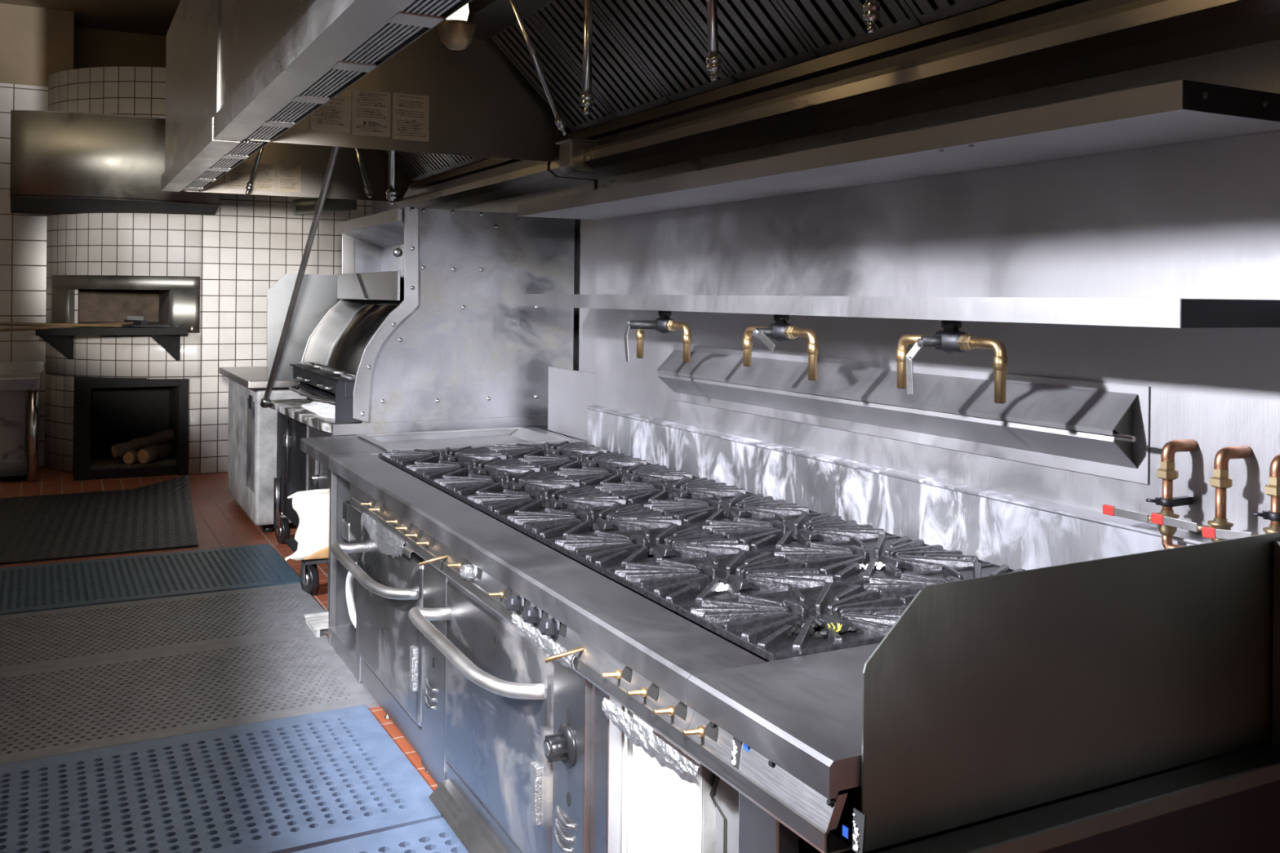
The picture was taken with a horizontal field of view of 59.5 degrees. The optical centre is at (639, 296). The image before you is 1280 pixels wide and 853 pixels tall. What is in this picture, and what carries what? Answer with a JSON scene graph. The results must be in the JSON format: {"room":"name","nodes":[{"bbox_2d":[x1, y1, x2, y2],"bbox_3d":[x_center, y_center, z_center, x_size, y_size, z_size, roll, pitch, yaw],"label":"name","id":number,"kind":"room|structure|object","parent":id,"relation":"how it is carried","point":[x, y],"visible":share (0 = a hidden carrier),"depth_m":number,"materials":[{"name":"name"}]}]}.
{"room":"commercial kitchen","nodes":[
{"label":"commercial kitchen","id":0,"kind":"room"},
{"bbox_2d":[0,3,74,466],"bbox_3d":[-7.005,-0.573,9.826,3.600,4.300,0.100,1,0,-27],"label":"wall","id":1,"kind":"structure","parent":0,"point":[23,236],"depth_m":10.44,"materials":[{"name":"white tile"}]},
{"bbox_2d":[0,0,180,35],"bbox_3d":[-2.011,-2.721,4.800,7.800,0.100,14.800,1,0,-27],"label":"ceiling","id":2,"kind":"structure","parent":0,"point":[153,17],"depth_m":10.64,"materials":[{"name":"paint"}]},
{"bbox_2d":[73,26,166,69],"bbox_3d":[-5.463,-0.557,11.414,7.800,4.300,0.100,1,0,-27],"label":"wall","id":3,"kind":"structure","parent":0,"point":[92,47],"depth_m":11.41,"materials":[{"name":"beige paint"}]},
{"bbox_2d":[0,466,437,850],"bbox_3d":[-2.057,1.679,4.800,7.800,0.100,14.800,1,0,-27],"label":"floor","id":4,"kind":"structure","parent":0,"point":[220,522],"depth_m":8.21,"materials":[{"name":"tile"}]},
{"bbox_2d":[0,361,44,482],"bbox_3d":[-5.954,1.088,9.591,1.480,1.000,0.700,1,0,-27],"label":"work table","id":5,"kind":"object","parent":4,"relation":"on","point":[16,378],"visible":1,"depth_m":10.01,"materials":[{"name":"metal"}]},
{"bbox_2d":[0,462,27,476],"bbox_3d":[-5.963,1.508,9.567,1.350,0.040,0.540,1,0,-27],"label":"shelf","id":6,"kind":"object","parent":5,"relation":"attached to","point":[6,468],"depth_m":9.70,"materials":[{"name":"metal"}]},
{"bbox_2d":[0,474,198,564],"bbox_3d":[-3.992,1.555,7.997,1.668,0.105,2.446,1,0,-27],"label":"floor mat","id":7,"kind":"object","parent":4,"relation":"on","point":[159,516],"visible":1,"depth_m":7.87,"materials":[{"name":"black rubber"}]},
{"bbox_2d":[35,66,202,480],"bbox_3d":[-4.818,-0.231,10.360,1.320,3.660,1.872,1,0,-27],"label":"oven","id":8,"kind":"object","parent":4,"relation":"on","point":[105,388],"visible":0.82,"depth_m":10.09,"materials":[{"name":"white tile"}]},
{"bbox_2d":[0,315,147,331],"bbox_3d":[-4.801,0.228,9.391,0.300,0.121,1.231,1,0,39],"label":"brush","id":9,"kind":"object","parent":8,"relation":"on","point":[131,320],"visible":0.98,"depth_m":9.49,"materials":[{"name":"brown wood"}]},
{"bbox_2d":[0,322,168,327],"bbox_3d":[-4.726,0.237,9.448,1.376,0.051,0.300,1,0,-38],"label":"peel","id":10,"kind":"object","parent":8,"relation":"on","point":[31,324],"visible":0.97,"depth_m":9.40,"materials":[{"name":"brown wood"}]},
{"bbox_2d":[35,326,187,335],"bbox_3d":[-4.591,0.297,9.747,1.170,0.060,0.570,1,0,-27],"label":"shelf","id":11,"kind":"object","parent":8,"relation":"attached to","point":[123,331],"depth_m":9.52,"materials":[{"name":"black metal"}]},
{"bbox_2d":[9,110,220,215],"bbox_3d":[-4.613,-1.116,9.852,1.660,0.765,1.450,1,0,-27],"label":"canopy","id":12,"kind":"object","parent":8,"relation":"attached to","point":[62,162],"visible":0.8,"depth_m":9.17,"materials":[{"name":"metal"}]},
{"bbox_2d":[122,449,138,464],"bbox_3d":[-4.616,1.446,10.244,0.146,0.132,0.488,1,0,-11],"label":"log","id":13,"kind":"object","parent":8,"relation":"on","point":[130,457],"visible":0.65,"depth_m":10.02,"materials":[{"name":"brown wood"}]},
{"bbox_2d":[137,441,173,463],"bbox_3d":[-4.437,1.438,10.335,0.169,0.153,0.609,1,0,3],"label":"log","id":14,"kind":"object","parent":8,"relation":"on","point":[155,452],"visible":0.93,"depth_m":10.19,"materials":[{"name":"brown wood"}]},
{"bbox_2d":[111,429,174,457],"bbox_3d":[-4.533,1.341,10.249,0.142,0.201,0.637,1,0,31],"label":"log","id":15,"kind":"object","parent":14,"relation":"on","point":[160,437],"visible":0.93,"depth_m":10.19,"materials":[{"name":"brown wood"}]},
{"bbox_2d":[0,543,300,615],"bbox_3d":[-2.933,1.610,6.402,1.750,0.018,1.062,1,0,-28],"label":"floor mat","id":16,"kind":"object","parent":4,"relation":"on","point":[68,584],"visible":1,"depth_m":6.39,"materials":[{"name":"teal rubber"}]},
{"bbox_2d":[0,582,328,672],"bbox_3d":[-2.458,1.615,5.467,1.750,0.018,0.959,1,0,-28],"label":"floor mat","id":17,"kind":"object","parent":4,"relation":"on","point":[43,638],"visible":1,"depth_m":5.47,"materials":[{"name":"grey rubber"}]},
{"bbox_2d":[0,631,381,764],"bbox_3d":[-2.057,1.619,4.532,1.750,0.018,1.066,1,0,-28],"label":"floor mat","id":18,"kind":"object","parent":4,"relation":"on","point":[53,710],"visible":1,"depth_m":4.54,"materials":[{"name":"grey rubber"}]},
{"bbox_2d":[0,705,443,852],"bbox_3d":[-1.615,1.624,3.570,1.750,0.018,1.045,1,0,-28],"label":"floor mat","id":19,"kind":"object","parent":4,"relation":"on","point":[295,784],"visible":1,"depth_m":3.65,"materials":[{"name":"blue rubber"}]},
{"bbox_2d":[218,366,306,532],"bbox_3d":[-2.475,1.099,8.539,1.210,1.050,1.570,1,0,-27],"label":"base cabinet","id":20,"kind":"object","parent":4,"relation":"on","point":[252,428],"visible":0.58,"depth_m":7.74,"materials":[{"name":"metal"}]},
{"bbox_2d":[248,395,253,409],"bbox_3d":[-2.714,0.737,7.811,0.012,0.090,0.120,1,0,-27],"label":"handle","id":21,"kind":"object","parent":20,"relation":"attached to","point":[251,397],"depth_m":7.77,"materials":[{"name":"metal"}]},
{"bbox_2d":[266,274,340,380],"bbox_3d":[-1.971,0.214,7.929,1.293,0.728,0.010,1,0,-27],"label":"guard","id":22,"kind":"object","parent":20,"relation":"on","point":[317,294],"visible":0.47,"depth_m":7.71,"materials":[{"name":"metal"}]},
{"bbox_2d":[304,611,328,637],"bbox_3d":[-1.492,1.603,5.481,0.250,0.062,0.270,1,0,-27],"label":"rack","id":23,"kind":"object","parent":4,"relation":"on","point":[316,622],"visible":0.36,"depth_m":5.44,"materials":[{"name":"white metal"}]},
{"bbox_2d":[291,817,468,852],"bbox_3d":[-0.828,1.632,2.796,1.200,0.018,1.000,1,0,-30],"label":"floor mat","id":24,"kind":"object","parent":4,"relation":"on","point":[437,836],"visible":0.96,"depth_m":3.33,"materials":[{"name":"blue rubber"}]},
{"bbox_2d":[268,205,574,595],"bbox_3d":[-1.464,0.572,6.909,1.515,2.122,1.890,1,0,-27],"label":"broiler","id":25,"kind":"object","parent":4,"relation":"on","point":[427,330],"visible":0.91,"depth_m":6.25,"materials":[{"name":"metal"}]},
{"bbox_2d":[260,146,339,408],"bbox_3d":[-1.897,-0.189,6.548,0.185,1.794,1.426,1,0,-36],"label":"rod","id":26,"kind":"object","parent":25,"relation":"attached to","point":[265,402],"visible":0.77,"depth_m":6.54,"materials":[{"name":"silver metal"}]},
{"bbox_2d":[284,537,328,564],"bbox_3d":[-1.761,1.363,6.027,0.190,0.016,0.590,1,0,-27],"label":"shelf","id":27,"kind":"object","parent":25,"relation":"attached to","point":[293,544],"depth_m":5.80,"materials":[{"name":"metal"}]},
{"bbox_2d":[284,488,328,560],"bbox_3d":[-1.677,1.175,5.782,0.298,0.357,0.098,1,0,-27],"label":"sack","id":28,"kind":"object","parent":25,"relation":"on","point":[312,506],"visible":0.63,"depth_m":5.74,"materials":[{"name":"fabric"}]},
{"bbox_2d":[309,457,319,486],"bbox_3d":[-1.780,0.957,6.126,0.052,0.155,0.070,1,0,-27],"label":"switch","id":29,"kind":"object","parent":25,"relation":"attached to","point":[314,479],"depth_m":6.11,"materials":[{"name":"metal"}]},
{"bbox_2d":[268,398,361,433],"bbox_3d":[-1.712,0.696,6.699,0.757,0.042,1.604,1,0,-27],"label":"tray","id":30,"kind":"object","parent":25,"relation":"on","point":[291,408],"depth_m":6.24,"materials":[{"name":"metal"}]},
{"bbox_2d":[300,397,335,418],"bbox_3d":[-1.782,0.632,6.568,0.266,0.084,0.921,1,0,-27],"label":"heap","id":31,"kind":"object","parent":25,"relation":"on","point":[324,409],"visible":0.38,"depth_m":6.44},
{"bbox_2d":[332,415,547,435],"bbox_3d":[-0.995,0.703,6.160,1.370,0.057,0.011,1,0,-27],"label":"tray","id":32,"kind":"object","parent":25,"relation":"on","point":[420,423],"depth_m":6.09,"materials":[{"name":"metal"}]},
{"bbox_2d":[300,426,585,612],"bbox_3d":[-1.009,1.179,5.700,1.280,0.922,0.691,1,0,-27],"label":"countertop","id":33,"kind":"structure","parent":4,"relation":"on","point":[321,449],"depth_m":5.76,"materials":[{"name":"metal"}]},
{"bbox_2d":[300,435,394,469],"bbox_3d":[-1.440,0.757,5.475,0.300,0.065,0.691,1,0,-27],"label":"countertop","id":34,"kind":"structure","parent":33,"relation":"on","point":[321,449],"depth_m":5.43,"materials":[{"name":"metal"}]},
{"bbox_2d":[328,440,1084,852],"bbox_3d":[-0.165,1.184,3.920,1.359,0.928,3.499,1,0,-27],"label":"gas range","id":35,"kind":"object","parent":4,"relation":"on","point":[510,664],"depth_m":3.22,"materials":[{"name":"metal"}]},
{"bbox_2d":[329,520,423,726],"bbox_3d":[-1.008,1.214,4.263,0.179,0.580,0.873,1,0,-27],"label":"oven","id":36,"kind":"object","parent":35,"relation":"in","point":[391,581],"depth_m":4.18,"materials":[{"name":"metal"}]},
{"bbox_2d":[408,577,554,852],"bbox_3d":[-0.475,1.210,3.235,0.179,0.600,0.868,1,0,-27],"label":"door","id":37,"kind":"structure","parent":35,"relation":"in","point":[499,686],"depth_m":3.17,"materials":[{"name":"metal"}]},
{"bbox_2d":[543,732,568,762],"bbox_3d":[-0.209,1.110,2.756,0.046,0.066,0.064,1,0,-27],"label":"knob","id":38,"kind":"object","parent":35,"relation":"in","point":[555,745],"depth_m":2.74,"materials":[{"name":"metal"}]},
{"bbox_2d":[622,706,715,852],"bbox_3d":[0.164,1.266,2.572,0.315,0.668,0.374,1,0,-27],"label":"towel","id":39,"kind":"object","parent":35,"relation":"on","point":[663,812],"visible":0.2,"depth_m":2.48,"materials":[{"name":"fabric"}]},
{"bbox_2d":[715,582,728,591],"bbox_3d":[0.203,0.742,2.857,0.079,0.011,0.056,1,0,-27],"label":"residue","id":40,"kind":"object","parent":35,"relation":"on","point":[722,586],"visible":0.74,"depth_m":2.84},
{"bbox_2d":[709,775,738,852],"bbox_3d":[0.200,1.251,2.259,0.009,0.698,0.226,1,0,-27],"label":"plate","id":41,"kind":"object","parent":35,"relation":"in","point":[726,802],"visible":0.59,"depth_m":2.30,"materials":[{"name":"silver metal"}]},
{"bbox_2d":[788,612,860,638],"bbox_3d":[0.408,0.740,2.524,0.227,0.016,0.144,1,0,-27],"label":"burner","id":42,"kind":"object","parent":35,"relation":"on","point":[819,621],"visible":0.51,"depth_m":2.50,"materials":[{"name":"black metal"}]},
{"bbox_2d":[827,622,841,632],"bbox_3d":[0.427,0.731,2.460,0.031,0.020,0.031,1,0,-27],"label":"flame","id":43,"kind":"object","parent":42,"relation":"on","point":[839,627],"visible":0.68,"depth_m":2.46,"materials":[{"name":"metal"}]},
{"bbox_2d":[859,561,885,569],"bbox_3d":[0.635,0.746,3.106,0.107,0.011,0.068,1,0,-27],"label":"residue","id":44,"kind":"object","parent":35,"relation":"on","point":[879,564],"visible":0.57,"depth_m":3.10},
{"bbox_2d":[684,643,1271,852],"bbox_3d":[0.766,1.193,2.238,1.254,0.890,0.540,1,0,-27],"label":"countertop","id":45,"kind":"structure","parent":4,"relation":"on","point":[788,740],"depth_m":2.02,"materials":[{"name":"metal"}]},
{"bbox_2d":[731,740,737,764],"bbox_3d":[0.173,0.831,2.051,0.011,0.043,0.037,1,0,8],"label":"print","id":46,"kind":"object","parent":45,"relation":"on","point":[734,743],"depth_m":2.05},
{"bbox_2d":[687,643,879,799],"bbox_3d":[0.753,0.778,2.276,1.250,0.060,0.454,1,0,-27],"label":"countertop","id":47,"kind":"structure","parent":45,"relation":"on","point":[803,714],"depth_m":2.04,"materials":[{"name":"metal"}]},
{"bbox_2d":[852,813,859,851],"bbox_3d":[0.336,0.832,1.738,0.011,0.043,0.037,1,0,8],"label":"print","id":48,"kind":"object","parent":45,"relation":"attached to","point":[855,836],"depth_m":1.74},
{"bbox_2d":[861,532,1279,852],"bbox_3d":[0.901,0.692,2.091,1.219,0.425,0.004,1,0,-27],"label":"guard","id":49,"kind":"object","parent":45,"relation":"attached to","point":[990,696],"visible":0.94,"depth_m":2.02,"materials":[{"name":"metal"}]},
{"bbox_2d":[878,540,1279,852],"bbox_3d":[1.001,1.071,1.867,1.230,1.180,0.484,1,0,-27],"label":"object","id":50,"kind":"object","parent":4,"relation":"on","point":[1229,803],"visible":1,"depth_m":2.06,"materials":[{"name":"metal"}]},
{"bbox_2d":[200,193,372,473],"bbox_3d":[-2.864,-0.160,10.792,2.550,3.560,0.100,1,0,-27],"label":"wall","id":51,"kind":"structure","parent":0,"point":[251,241],"depth_m":10.32,"materials":[{"name":"white tile"}]},
{"bbox_2d":[292,197,356,214],"bbox_3d":[-2.973,-0.855,10.505,0.577,0.209,0.298,1,0,-27],"label":"duct","id":52,"kind":"object","parent":51,"relation":"attached to","point":[305,206],"visible":0.85,"depth_m":10.38,"materials":[{"name":"metal"}]},
{"bbox_2d":[372,164,580,439],"bbox_3d":[-1.282,-0.513,8.434,0.100,4.300,5.520,1,0,-27],"label":"wall","id":53,"kind":"structure","parent":0,"point":[378,206],"depth_m":6.57,"materials":[{"name":"metal"}]},
{"bbox_2d":[595,129,1279,534],"bbox_3d":[1.131,0.062,3.114,0.100,3.200,5.687,1,0,-27],"label":"wall","id":54,"kind":"structure","parent":0,"point":[1198,219],"depth_m":3.14,"materials":[{"name":"metal"}]},
{"bbox_2d":[160,0,595,213],"bbox_3d":[-1.630,-1.085,6.393,1.826,1.185,2.737,1,0,-27],"label":"extraction hood","id":55,"kind":"object","parent":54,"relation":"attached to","point":[195,162],"visible":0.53,"depth_m":6.58,"materials":[{"name":"metal"}]},
{"bbox_2d":[186,180,210,187],"bbox_3d":[-2.682,-0.688,6.800,0.112,0.012,0.520,1,0,-27],"label":"grille","id":56,"kind":"object","parent":55,"relation":"attached to","point":[189,184],"depth_m":6.80,"materials":[{"name":"metal"}]},
{"bbox_2d":[196,169,224,179],"bbox_3d":[-2.392,-0.685,6.241,0.112,0.012,0.520,1,0,-27],"label":"grille","id":57,"kind":"object","parent":55,"relation":"attached to","point":[207,174],"depth_m":6.25,"materials":[{"name":"metal"}]},
{"bbox_2d":[209,157,240,168],"bbox_3d":[-2.102,-0.682,5.682,0.112,0.012,0.520,1,0,-27],"label":"grille","id":58,"kind":"object","parent":55,"relation":"attached to","point":[222,162],"depth_m":5.69,"materials":[{"name":"metal"}]},
{"bbox_2d":[225,162,250,188],"bbox_3d":[-2.652,-0.798,7.386,0.156,0.171,0.004,1,0,-27],"label":"placard","id":59,"kind":"object","parent":55,"relation":"attached to","point":[238,176],"visible":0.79,"depth_m":7.39,"materials":[{"name":"paper"}]},
{"bbox_2d":[228,164,248,186],"bbox_3d":[-2.650,-0.802,7.385,0.122,0.146,0.001,1,0,-27],"label":"print","id":60,"kind":"object","parent":59,"relation":"attached to","point":[238,175],"depth_m":7.39},
{"bbox_2d":[224,139,265,155],"bbox_3d":[-1.812,-0.679,5.122,0.112,0.012,0.520,1,0,-27],"label":"grille","id":61,"kind":"object","parent":55,"relation":"attached to","point":[245,147],"depth_m":5.08,"materials":[{"name":"metal"}]},
{"bbox_2d":[245,146,263,195],"bbox_3d":[-2.408,-0.822,7.022,0.153,0.366,0.037,1,0,23],"label":"pipe","id":62,"kind":"object","parent":55,"relation":"attached to","point":[249,184],"visible":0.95,"depth_m":7.02,"materials":[{"name":"silver metal"}]},
{"bbox_2d":[252,162,275,191],"bbox_3d":[-2.506,-0.797,7.461,0.142,0.183,0.004,1,0,-27],"label":"placard","id":63,"kind":"object","parent":55,"relation":"attached to","point":[264,180],"visible":0.98,"depth_m":7.46,"materials":[{"name":"paper"}]},
{"bbox_2d":[255,164,272,187],"bbox_3d":[-2.504,-0.802,7.460,0.112,0.156,0.001,1,0,-27],"label":"print","id":64,"kind":"object","parent":63,"relation":"attached to","point":[264,174],"depth_m":7.46},
{"bbox_2d":[276,164,301,193],"bbox_3d":[-2.361,-0.794,7.537,0.154,0.189,0.004,1,0,-27],"label":"placard","id":65,"kind":"object","parent":55,"relation":"attached to","point":[289,176],"visible":1,"depth_m":7.54,"materials":[{"name":"paper"}]},
{"bbox_2d":[280,165,297,188],"bbox_3d":[-2.358,-0.804,7.536,0.122,0.151,0.001,1,0,-27],"label":"print","id":66,"kind":"object","parent":65,"relation":"attached to","point":[288,174],"depth_m":7.53},
{"bbox_2d":[355,147,372,198],"bbox_3d":[-1.513,-0.712,6.083,0.042,0.384,0.416,1,0,-27],"label":"pipe","id":67,"kind":"object","parent":55,"relation":"attached to","point":[368,190],"visible":0.92,"depth_m":6.01,"materials":[{"name":"silver metal"}]},
{"bbox_2d":[386,150,396,205],"bbox_3d":[-1.285,-0.893,5.806,0.052,0.840,0.054,1,0,-27],"label":"pipe","id":68,"kind":"object","parent":55,"relation":"attached to","point":[391,193],"visible":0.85,"depth_m":5.79,"materials":[{"name":"silver metal"}]},
{"bbox_2d":[547,366,595,441],"bbox_3d":[-0.361,0.560,5.887,0.012,0.348,0.601,1,0,-27],"label":"plate","id":69,"kind":"object","parent":54,"relation":"attached to","point":[570,391],"visible":0.79,"depth_m":5.89,"materials":[{"name":"metal"}]},
{"bbox_2d":[577,179,597,443],"bbox_3d":[-0.094,0.049,5.807,0.378,3.200,0.223,1,0,-27],"label":"trim","id":70,"kind":"structure","parent":54,"relation":"attached to","point":[588,227],"depth_m":5.73,"materials":[{"name":"metal"}]},
{"bbox_2d":[213,0,1279,189],"bbox_3d":[0.147,-1.050,2.965,1.826,1.216,4.939,1,0,-27],"label":"extraction hood","id":71,"kind":"object","parent":54,"relation":"attached to","point":[794,75],"visible":0.95,"depth_m":3.74,"materials":[{"name":"metal"}]},
{"bbox_2d":[244,125,284,140],"bbox_3d":[-1.538,-0.676,4.592,0.112,0.012,0.455,1,0,-27],"label":"grille","id":72,"kind":"object","parent":71,"relation":"attached to","point":[257,132],"depth_m":4.59,"materials":[{"name":"metal"}]},
{"bbox_2d":[266,101,318,123],"bbox_3d":[-1.262,-0.673,4.061,0.112,0.012,0.520,1,0,-27],"label":"grille","id":73,"kind":"object","parent":71,"relation":"attached to","point":[286,112],"depth_m":4.06,"materials":[{"name":"metal"}]},
{"bbox_2d":[297,68,362,97],"bbox_3d":[-0.973,-0.670,3.502,0.112,0.012,0.520,1,0,-27],"label":"grille","id":74,"kind":"object","parent":71,"relation":"attached to","point":[326,83],"depth_m":3.49,"materials":[{"name":"metal"}]},
{"bbox_2d":[310,95,350,133],"bbox_3d":[-1.368,-0.809,4.947,0.170,0.162,0.004,1,0,-27],"label":"placard","id":75,"kind":"object","parent":71,"relation":"on","point":[333,116],"visible":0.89,"depth_m":4.95,"materials":[{"name":"paper"}]},
{"bbox_2d":[315,98,344,124],"bbox_3d":[-1.368,-0.818,4.944,0.126,0.113,0.001,1,0,-27],"label":"print","id":76,"kind":"object","parent":75,"relation":"attached to","point":[332,113],"depth_m":4.95},
{"bbox_2d":[351,88,391,137],"bbox_3d":[-1.207,-0.823,5.030,0.173,0.201,0.004,1,0,-27],"label":"placard","id":77,"kind":"object","parent":71,"relation":"on","point":[371,109],"visible":1,"depth_m":5.03,"materials":[{"name":"paper"}]},
{"bbox_2d":[356,92,386,132],"bbox_3d":[-1.204,-0.829,5.029,0.137,0.171,0.001,1,0,-27],"label":"print","id":78,"kind":"object","parent":77,"relation":"attached to","point":[371,107],"depth_m":5.03},
{"bbox_2d":[338,22,424,64],"bbox_3d":[-0.683,-0.667,2.943,0.112,0.012,0.520,1,0,-27],"label":"grille","id":79,"kind":"object","parent":71,"relation":"attached to","point":[383,41],"depth_m":2.93,"materials":[{"name":"metal"}]},
{"bbox_2d":[392,92,429,142],"bbox_3d":[-1.046,-0.818,5.114,0.170,0.211,0.004,1,0,-27],"label":"placard","id":80,"kind":"object","parent":71,"relation":"on","point":[411,113],"visible":1,"depth_m":5.11,"materials":[{"name":"paper"}]},
{"bbox_2d":[396,95,425,137],"bbox_3d":[-1.043,-0.824,5.113,0.133,0.180,0.001,1,0,-27],"label":"print","id":81,"kind":"object","parent":80,"relation":"attached to","point":[411,109],"depth_m":5.11},
{"bbox_2d":[399,0,462,16],"bbox_3d":[-0.393,-0.664,2.383,0.112,0.012,0.520,1,0,-27],"label":"grille","id":82,"kind":"object","parent":71,"relation":"attached to","point":[408,7],"depth_m":2.56,"materials":[{"name":"metal"}]},
{"bbox_2d":[437,0,475,49],"bbox_3d":[-0.652,-1.093,3.992,0.131,0.424,0.132,1,0,-27],"label":"lamp","id":83,"kind":"object","parent":71,"relation":"attached to","point":[456,32],"visible":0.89,"depth_m":3.95,"materials":[{"name":"glass"}]},
{"bbox_2d":[445,0,475,23],"bbox_3d":[-0.653,-1.017,3.992,0.127,0.260,0.128,1,0,-27],"label":"bulb","id":84,"kind":"object","parent":83,"relation":"on","point":[465,15],"depth_m":3.94,"materials":[{"name":"white glass"}]},
{"bbox_2d":[508,0,566,136],"bbox_3d":[-0.395,-0.888,4.343,0.038,0.486,0.377,1,0,32],"label":"pipe","id":85,"kind":"object","parent":71,"relation":"attached to","point":[559,121],"visible":1,"depth_m":4.34,"materials":[{"name":"silver metal"}]},
{"bbox_2d":[555,137,603,174],"bbox_3d":[-0.282,-0.641,5.164,0.175,0.147,0.160,1,0,-27],"label":"cup","id":86,"kind":"object","parent":71,"relation":"hanging from","point":[571,151],"visible":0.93,"depth_m":5.10,"materials":[{"name":"metal"}]},
{"bbox_2d":[578,0,594,115],"bbox_3d":[-0.203,-1.002,4.318,0.058,0.601,0.061,1,0,-27],"label":"pipe","id":87,"kind":"object","parent":71,"relation":"attached to","point":[586,98],"visible":1,"depth_m":4.30,"materials":[{"name":"silver metal"}]},
{"bbox_2d":[706,0,721,81],"bbox_3d":[0.221,-0.983,3.466,0.074,0.631,0.051,1,0,-27],"label":"pipe","id":88,"kind":"object","parent":71,"relation":"attached to","point":[713,60],"visible":1,"depth_m":3.46,"materials":[{"name":"silver metal"}]},
{"bbox_2d":[862,0,880,33],"bbox_3d":[0.582,-0.977,2.803,0.043,0.635,0.045,1,0,-27],"label":"nozzle","id":89,"kind":"object","parent":71,"relation":"attached to","point":[871,8],"visible":1,"depth_m":2.79,"materials":[{"name":"silver metal"}]},
{"bbox_2d":[516,293,1279,328],"bbox_3d":[0.422,0.026,3.910,0.421,0.058,3.613,1,0,-27],"label":"wall shelf","id":90,"kind":"object","parent":54,"relation":"attached to","point":[1125,312],"visible":1,"depth_m":2.71,"materials":[{"name":"metal"}]},
{"bbox_2d":[623,310,691,362],"bbox_3d":[0.043,0.154,4.361,0.170,0.205,0.416,1,0,-27],"label":"tap","id":91,"kind":"object","parent":90,"relation":"hanging from","point":[664,324],"visible":0.97,"depth_m":4.35,"materials":[{"name":"gold metal"}]},
{"bbox_2d":[657,310,671,319],"bbox_3d":[0.097,0.082,4.371,0.052,0.060,0.052,1,0,-27],"label":"socket","id":92,"kind":"object","parent":91,"relation":"attached to","point":[663,314],"depth_m":4.35,"materials":[{"name":"black metal"}]},
{"bbox_2d":[742,314,818,380],"bbox_3d":[0.431,0.159,3.664,0.123,0.206,0.410,1,0,-27],"label":"tap","id":93,"kind":"object","parent":90,"relation":"hanging from","point":[780,331],"visible":0.98,"depth_m":3.62,"materials":[{"name":"gold metal"}]},
{"bbox_2d":[773,314,789,324],"bbox_3d":[0.463,0.086,3.665,0.052,0.060,0.052,1,0,-27],"label":"socket","id":94,"kind":"object","parent":93,"relation":"attached to","point":[778,318],"depth_m":3.64,"materials":[{"name":"black metal"}]},
{"bbox_2d":[896,320,1007,403],"bbox_3d":[0.795,0.163,2.962,0.123,0.207,0.402,1,0,-27],"label":"tap","id":95,"kind":"object","parent":90,"relation":"hanging from","point":[950,340],"visible":0.98,"depth_m":2.94,"materials":[{"name":"gold metal"}]},
{"bbox_2d":[941,320,961,332],"bbox_3d":[0.825,0.090,2.966,0.052,0.060,0.052,1,0,-27],"label":"socket","id":96,"kind":"object","parent":95,"relation":"attached to","point":[948,326],"depth_m":2.95,"materials":[{"name":"black metal"}]},
{"bbox_2d":[517,79,1279,219],"bbox_3d":[0.428,-0.403,3.908,0.421,0.065,3.617,1,0,-27],"label":"wall shelf","id":97,"kind":"object","parent":54,"relation":"attached to","point":[1178,111],"visible":1,"depth_m":2.87,"materials":[{"name":"metal"}]},
{"bbox_2d":[586,404,1212,570],"bbox_3d":[0.570,0.704,4.019,0.048,0.304,3.564,1,0,-27],"label":"backsplash riser","id":98,"kind":"structure","parent":54,"relation":"attached to","point":[998,528],"depth_m":3.54,"materials":[{"name":"metal"}]},
{"bbox_2d":[656,344,1149,484],"bbox_3d":[0.663,0.336,3.795,0.097,0.242,2.425,1,0,-27],"label":"trough","id":99,"kind":"object","parent":54,"relation":"attached to","point":[1094,428],"visible":1,"depth_m":3.33,"materials":[{"name":"metal"}]},
{"bbox_2d":[1102,439,1197,549],"bbox_3d":[1.226,0.471,2.661,0.244,0.267,0.102,1,0,37],"label":"copper pipe","id":100,"kind":"object","parent":54,"relation":"attached to","point":[1166,472],"visible":0.89,"depth_m":2.62,"materials":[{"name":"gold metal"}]},
{"bbox_2d":[1151,445,1251,542],"bbox_3d":[1.272,0.445,2.541,0.205,0.217,0.087,1,0,24],"label":"copper pipe","id":101,"kind":"object","parent":54,"relation":"attached to","point":[1220,480],"visible":0.94,"depth_m":2.50,"materials":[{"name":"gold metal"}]},
{"bbox_2d":[1201,453,1279,539],"bbox_3d":[1.333,0.440,2.425,0.204,0.210,0.087,1,0,24],"label":"copper pipe","id":102,"kind":"object","parent":54,"relation":"attached to","point":[1272,489],"visible":0.87,"depth_m":2.39,"materials":[{"name":"gold metal"}]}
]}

